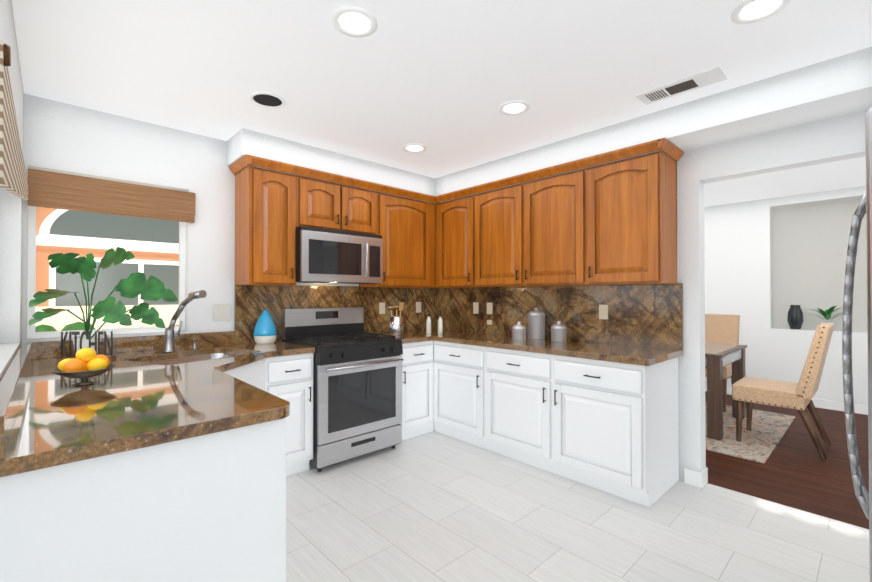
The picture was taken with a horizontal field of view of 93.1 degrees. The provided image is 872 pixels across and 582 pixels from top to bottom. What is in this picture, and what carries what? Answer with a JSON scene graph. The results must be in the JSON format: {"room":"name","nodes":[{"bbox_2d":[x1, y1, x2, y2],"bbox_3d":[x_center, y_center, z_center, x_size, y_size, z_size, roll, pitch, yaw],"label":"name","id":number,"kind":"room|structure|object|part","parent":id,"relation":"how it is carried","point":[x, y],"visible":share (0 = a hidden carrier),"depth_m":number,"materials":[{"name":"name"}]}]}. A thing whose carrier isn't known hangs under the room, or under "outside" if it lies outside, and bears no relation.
{"room":"kitchen","nodes":[
{"label":"kitchen","id":0,"kind":"room"},
{"bbox_2d":[0,0,23,379],"bbox_3d":[-0.954,0.062,0.742,0.140,2.480,4.460,0,-1,-43],"label":"wall","id":1,"kind":"structure","parent":0,"point":[11,218],"depth_m":2.26,"materials":[{"name":"paint"}]},
{"bbox_2d":[0,40,27,199],"bbox_3d":[-1.752,-0.479,1.732,0.034,0.380,1.730,0,-1,-43],"label":"blind valance","id":2,"kind":"object","parent":1,"relation":"attached to","point":[13,178],"visible":1,"depth_m":1.27,"materials":[{"name":"fabric"}]},
{"bbox_2d":[22,94,358,342],"bbox_3d":[-1.264,0.088,3.600,3.590,2.480,0.140,0,-1,-43],"label":"wall","id":3,"kind":"structure","parent":0,"point":[63,138],"depth_m":2.89,"materials":[{"name":"paint"}]},
{"bbox_2d":[27,168,195,222],"bbox_3d":[-2.079,-0.608,2.720,0.870,0.215,0.034,0,-1,-43],"label":"blinds","id":4,"kind":"object","parent":3,"relation":"attached to","point":[49,189],"visible":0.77,"depth_m":2.66,"materials":[{"name":"brown wood"}]},
{"bbox_2d":[213,304,230,320],"bbox_3d":[-1.631,0.164,3.150,0.120,0.120,0.010,0,-1,-43],"label":"switch","id":5,"kind":"object","parent":3,"relation":"attached to","point":[220,312],"depth_m":3.15,"materials":[{"name":"white plastic"}]},
{"bbox_2d":[236,156,299,281],"bbox_3d":[-1.314,-0.506,3.234,0.335,0.920,0.327,0,-1,-43],"label":"upper cabinet","id":6,"kind":"object","parent":3,"relation":"attached to","point":[267,201],"depth_m":3.09,"materials":[{"name":"brown wood"}]},
{"bbox_2d":[304,167,363,229],"bbox_3d":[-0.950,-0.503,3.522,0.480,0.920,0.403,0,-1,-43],"label":"upper cabinet","id":7,"kind":"object","parent":3,"relation":"attached to","point":[325,203],"depth_m":3.44,"materials":[{"name":"brown wood"}]},
{"bbox_2d":[380,184,431,269],"bbox_3d":[-0.401,-0.498,4.087,0.634,0.920,0.327,0,-1,-43],"label":"upper cabinet","id":8,"kind":"object","parent":3,"relation":"attached to","point":[407,222],"depth_m":3.97,"materials":[{"name":"brown wood"}]},
{"bbox_2d":[227,128,434,200],"bbox_3d":[-0.815,-1.056,3.694,1.860,0.190,0.350,0,-1,-43],"label":"soffit","id":9,"kind":"structure","parent":0,"point":[246,141],"depth_m":3.35,"materials":[{"name":"paint"}]},
{"bbox_2d":[296,222,382,283],"bbox_3d":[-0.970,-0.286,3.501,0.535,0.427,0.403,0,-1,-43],"label":"microwave","id":10,"kind":"object","parent":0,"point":[321,251],"depth_m":3.31,"materials":[{"name":"silver metal"}]},
{"bbox_2d":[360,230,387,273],"bbox_3d":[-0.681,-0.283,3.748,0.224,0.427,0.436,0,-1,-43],"label":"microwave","id":11,"kind":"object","parent":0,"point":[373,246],"depth_m":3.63,"materials":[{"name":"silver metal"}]},
{"bbox_2d":[12,0,871,206],"bbox_3d":[1.352,-1.204,3.360,7.070,0.100,6.480,0,-1,-43],"label":"ceiling","id":12,"kind":"structure","parent":0,"point":[442,81],"depth_m":2.12,"materials":[{"name":"white paint"}]},
{"bbox_2d":[250,92,284,107],"bbox_3d":[-1.022,-1.159,2.510,0.200,0.006,0.200,0,-1,-43],"label":"ceiling speaker","id":13,"kind":"object","parent":12,"relation":"attached to","point":[267,99],"visible":1,"depth_m":2.50,"materials":[{"name":"black plastic"}]},
{"bbox_2d":[331,6,376,36],"bbox_3d":[-0.353,-1.174,1.794,0.196,0.028,0.196,0,-1,-43],"label":"recessed light","id":14,"kind":"object","parent":12,"relation":"in","point":[354,22],"visible":1,"depth_m":1.79,"materials":[{"name":"white plastic"}]},
{"bbox_2d":[402,143,426,152],"bbox_3d":[-0.173,-1.160,3.330,0.196,0.028,0.196,0,-1,-43],"label":"recessed light","id":15,"kind":"object","parent":12,"relation":"in","point":[414,148],"visible":0.96,"depth_m":3.32,"materials":[{"name":"white plastic"}]},
{"bbox_2d":[499,100,529,114],"bbox_3d":[0.496,-1.167,2.614,0.196,0.028,0.196,0,-1,-43],"label":"recessed light","id":16,"kind":"object","parent":12,"relation":"in","point":[516,107],"visible":0.96,"depth_m":2.61,"materials":[{"name":"white plastic"}]},
{"bbox_2d":[635,66,726,104],"bbox_3d":[1.385,-1.158,2.350,0.170,0.010,0.420,0,-1,-43],"label":"ceiling vent","id":17,"kind":"object","parent":12,"relation":"in","point":[692,82],"visible":0.98,"depth_m":2.33,"materials":[{"name":"white metal"}]},
{"bbox_2d":[731,0,790,23],"bbox_3d":[1.335,-1.175,1.701,0.196,0.028,0.196,0,-1,-43],"label":"recessed light","id":18,"kind":"object","parent":12,"relation":"in","point":[753,11],"visible":1,"depth_m":1.71,"materials":[{"name":"white plastic"}]},
{"bbox_2d":[286,391,869,581],"bbox_3d":[1.353,1.365,3.336,7.070,0.080,6.480,0,-1,-43],"label":"floor","id":19,"kind":"structure","parent":0,"point":[433,507],"depth_m":2.36,"materials":[{"name":"tile"}]},
{"bbox_2d":[0,374,291,581],"bbox_3d":[-1.107,0.872,1.543,0.738,0.875,0.897,0,-1,-43],"label":"base cabinet","id":20,"kind":"object","parent":19,"relation":"on","point":[146,458],"depth_m":1.21,"materials":[{"name":"white wood"}]},
{"bbox_2d":[50,348,116,384],"bbox_3d":[-1.493,0.318,1.755,0.216,0.154,0.216,0,-1,-43],"label":"fruit bowl","id":21,"kind":"object","parent":20,"relation":"on","point":[85,364],"visible":1,"depth_m":1.73,"materials":[{"name":"yellow food"}]},
{"bbox_2d":[61,331,112,356],"bbox_3d":[-2.052,0.311,2.428,0.270,0.150,0.008,0,-1,-8],"label":"kitchen sign","id":22,"kind":"object","parent":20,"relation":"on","point":[90,342],"visible":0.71,"depth_m":2.43,"materials":[{"name":"grey metal"}]},
{"bbox_2d":[236,346,313,474],"bbox_3d":[-1.219,0.886,3.104,0.315,0.875,0.627,0,-1,-43],"label":"base cabinet","id":23,"kind":"object","parent":19,"relation":"on","point":[291,384],"depth_m":2.88,"materials":[{"name":"white wood"}]},
{"bbox_2d":[147,353,237,364],"bbox_3d":[-1.506,0.539,2.603,0.732,0.189,0.630,0,-1,-43],"label":"sink","id":24,"kind":"object","parent":23,"relation":"in","point":[185,358],"depth_m":2.78,"materials":[{"name":"metal"}]},
{"bbox_2d":[282,307,403,471],"bbox_3d":[-0.763,0.739,3.434,0.757,1.175,0.707,0,-1,-43],"label":"range","id":25,"kind":"object","parent":19,"relation":"on","point":[357,392],"visible":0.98,"depth_m":3.23,"materials":[{"name":"grey metal"}]},
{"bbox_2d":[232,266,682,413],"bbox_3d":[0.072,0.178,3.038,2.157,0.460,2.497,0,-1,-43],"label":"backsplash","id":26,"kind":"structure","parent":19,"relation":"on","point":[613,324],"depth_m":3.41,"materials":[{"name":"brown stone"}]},
{"bbox_2d":[29,247,177,354],"bbox_3d":[-1.960,0.065,2.451,0.654,0.673,0.512,0,-1,-43],"label":"potted plant","id":27,"kind":"object","parent":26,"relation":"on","point":[134,285],"visible":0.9,"depth_m":2.47,"materials":[{"name":"green plant"}]},
{"bbox_2d":[163,290,206,352],"bbox_3d":[-1.625,0.199,2.664,0.177,0.409,0.369,0,-1,-43],"label":"faucet","id":28,"kind":"object","parent":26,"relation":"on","point":[170,335],"visible":1,"depth_m":2.71,"materials":[{"name":"silver metal"}]},
{"bbox_2d":[192,337,199,348],"bbox_3d":[-1.676,0.363,2.877,0.040,0.083,0.067,0,-1,-43],"label":"soap dispenser","id":29,"kind":"object","parent":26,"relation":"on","point":[194,343],"visible":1,"depth_m":2.88,"materials":[{"name":"silver metal"}]},
{"bbox_2d":[253,310,276,343],"bbox_3d":[-1.343,0.277,3.251,0.174,0.262,0.174,0,-1,-43],"label":"diffuser","id":30,"kind":"object","parent":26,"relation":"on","point":[265,331],"visible":1,"depth_m":3.19,"materials":[{"name":"blue plastic"}]},
{"bbox_2d":[401,358,678,507],"bbox_3d":[0.474,0.889,3.427,1.031,0.875,2.467,0,-1,-43],"label":"base cabinet","id":31,"kind":"object","parent":19,"relation":"on","point":[617,435],"depth_m":2.74,"materials":[{"name":"white wood"}]},
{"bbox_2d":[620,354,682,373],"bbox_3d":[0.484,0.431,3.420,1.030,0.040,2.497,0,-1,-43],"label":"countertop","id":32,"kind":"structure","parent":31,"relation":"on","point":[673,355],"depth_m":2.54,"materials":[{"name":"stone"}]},
{"bbox_2d":[388,302,403,335],"bbox_3d":[-0.373,0.260,3.828,0.186,0.307,0.132,0,-1,-43],"label":"utensil crock","id":33,"kind":"object","parent":32,"relation":"on","point":[396,325],"visible":1,"depth_m":3.78,"materials":[{"name":"silver metal"}]},
{"bbox_2d":[426,311,430,333],"bbox_3d":[-0.071,0.304,4.042,0.048,0.222,0.047,0,-1,-43],"label":"bottle","id":34,"kind":"object","parent":32,"relation":"on","point":[428,325],"visible":1,"depth_m":4.02,"materials":[{"name":"white plastic"}]},
{"bbox_2d":[438,311,442,333],"bbox_3d":[0.042,0.304,4.038,0.048,0.222,0.047,0,-1,-43],"label":"bottle","id":35,"kind":"object","parent":32,"relation":"on","point":[440,325],"visible":1,"depth_m":4.02,"materials":[{"name":"white plastic"}]},
{"bbox_2d":[512,322,525,340],"bbox_3d":[0.695,0.332,3.457,0.119,0.156,0.119,0,-1,-43],"label":"canister","id":36,"kind":"object","parent":32,"relation":"on","point":[518,331],"visible":1,"depth_m":3.41,"materials":[{"name":"silver metal"}]},
{"bbox_2d":[527,308,544,338],"bbox_3d":[0.869,0.278,3.578,0.152,0.266,0.152,0,-1,-43],"label":"canister","id":37,"kind":"object","parent":32,"relation":"on","point":[536,323],"visible":1,"depth_m":3.52,"materials":[{"name":"silver metal"}]},
{"bbox_2d":[551,321,566,341],"bbox_3d":[1.003,0.326,3.375,0.124,0.166,0.124,0,-1,-43],"label":"canister","id":38,"kind":"object","parent":32,"relation":"on","point":[558,331],"visible":1,"depth_m":3.33,"materials":[{"name":"silver metal"}]},
{"bbox_2d":[705,402,795,462],"bbox_3d":[2.297,1.331,4.684,1.750,0.011,2.520,0,-1,-43],"label":"dining rug","id":39,"kind":"object","parent":19,"relation":"on","point":[760,440],"visible":0.36,"depth_m":3.77,"materials":[{"name":"beige fabric"}]},
{"bbox_2d":[705,314,739,411],"bbox_3d":[3.212,0.807,4.873,0.634,1.052,0.516,0,-1,-43],"label":"chair","id":40,"kind":"object","parent":39,"relation":"on","point":[722,328],"visible":0.31,"depth_m":4.91,"materials":[{"name":"fabric"}]},
{"bbox_3d":[3.215,0.624,4.878,0.627,0.686,0.500,0,-1,-43],"label":"seat","id":41,"kind":"part","parent":40,"relation":"part of","materials":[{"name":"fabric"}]},
{"bbox_2d":[705,342,746,440],"bbox_3d":[2.267,0.946,4.625,1.050,0.756,1.800,0,-1,-43],"label":"dining table","id":42,"kind":"object","parent":39,"relation":"on","point":[719,357],"visible":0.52,"depth_m":3.69,"materials":[{"name":"brown wood"}]},
{"bbox_2d":[731,322,833,459],"bbox_3d":[2.991,0.795,3.572,0.516,1.052,0.634,0,-1,-43],"label":"chair","id":43,"kind":"object","parent":39,"relation":"on","point":[798,396],"visible":1,"depth_m":3.39,"materials":[{"name":"fabric"}]},
{"bbox_3d":[2.994,0.612,3.571,0.500,0.686,0.627,0,-1,-43],"label":"seat","id":44,"kind":"part","parent":43,"relation":"part of","materials":[{"name":"fabric"}]},
{"bbox_2d":[842,108,871,581],"bbox_3d":[1.653,0.407,1.029,0.912,1.755,0.904,0,-1,-43],"label":"fridge","id":45,"kind":"object","parent":19,"relation":"on","point":[863,496],"visible":1,"depth_m":1.27,"materials":[{"name":"grey metal"}]},
{"bbox_2d":[423,47,871,203],"bbox_3d":[1.355,-1.063,3.004,0.350,0.190,4.320,0,-1,-43],"label":"soffit","id":46,"kind":"structure","parent":0,"point":[833,87],"depth_m":2.45,"materials":[{"name":"paint"}]},
{"bbox_2d":[677,110,867,481],"bbox_3d":[1.574,0.083,3.103,0.120,2.480,4.460,0,-1,-43],"label":"wall","id":47,"kind":"structure","parent":0,"point":[839,138],"depth_m":2.80,"materials":[{"name":"paint"}]},
{"bbox_2d":[436,187,471,269],"bbox_3d":[0.303,-0.497,4.139,0.329,0.920,0.492,0,-1,-43],"label":"upper cabinet","id":48,"kind":"object","parent":47,"relation":"attached to","point":[453,217],"depth_m":4.03,"materials":[{"name":"brown wood"}]},
{"bbox_2d":[472,159,583,273],"bbox_3d":[0.845,-0.503,3.559,0.329,0.920,1.095,0,-1,-43],"label":"upper cabinet","id":49,"kind":"object","parent":47,"relation":"attached to","point":[533,225],"depth_m":3.39,"materials":[{"name":"brown wood"}]},
{"bbox_2d":[580,139,676,281],"bbox_3d":[1.389,-0.508,2.976,0.329,0.920,0.500,0,-1,-43],"label":"upper cabinet","id":50,"kind":"object","parent":47,"relation":"attached to","point":[628,206],"depth_m":2.82,"materials":[{"name":"brown wood"}]},
{"bbox_2d":[684,467,707,487],"bbox_3d":[2.097,1.268,2.524,0.132,0.100,0.995,0,-1,-43],"label":"baseboard","id":51,"kind":"structure","parent":47,"relation":"attached to","point":[696,478],"depth_m":2.81,"materials":[{"name":"white wood"}]},
{"bbox_2d":[704,186,867,404],"bbox_3d":[3.797,0.106,5.631,0.320,2.480,6.480,0,-1,-43],"label":"wall","id":52,"kind":"structure","parent":0,"point":[769,262],"depth_m":4.92,"materials":[{"name":"paint"}]},
{"bbox_2d":[705,383,867,414],"bbox_3d":[3.676,1.295,5.507,0.012,0.100,6.200,0,-1,-43],"label":"baseboard","id":53,"kind":"structure","parent":52,"relation":"attached to","point":[838,405],"depth_m":4.64,"materials":[{"name":"white"}]},
{"bbox_2d":[787,305,803,328],"bbox_3d":[4.334,0.314,4.981,0.150,0.290,0.150,0,-1,-43],"label":"vase","id":54,"kind":"object","parent":52,"relation":"in","point":[795,319],"visible":1,"depth_m":4.94,"materials":[{"name":"grey ceramic"}]},
{"bbox_2d":[811,306,839,324],"bbox_3d":[4.527,0.313,4.779,0.172,0.289,0.384,0,-1,-43],"label":"potted plant","id":55,"kind":"object","parent":52,"relation":"in","point":[826,314],"visible":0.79,"depth_m":4.77,"materials":[{"name":"green plant"}]},
{"label":"outside","id":56,"kind":"structure","parent":0,"visible":0},
{"bbox_3d":[-3.621,2.351,3.430,9.000,0.050,2.860,0,-1,-43],"label":"ground","id":57,"kind":"structure","parent":56,"visible":0},
{"bbox_2d":[27,206,185,338],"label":"window","id":58,"kind":"structure","parent":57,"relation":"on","point":[151,245],"depth_m":4.91,"materials":[{"name":"white"}]}
]}

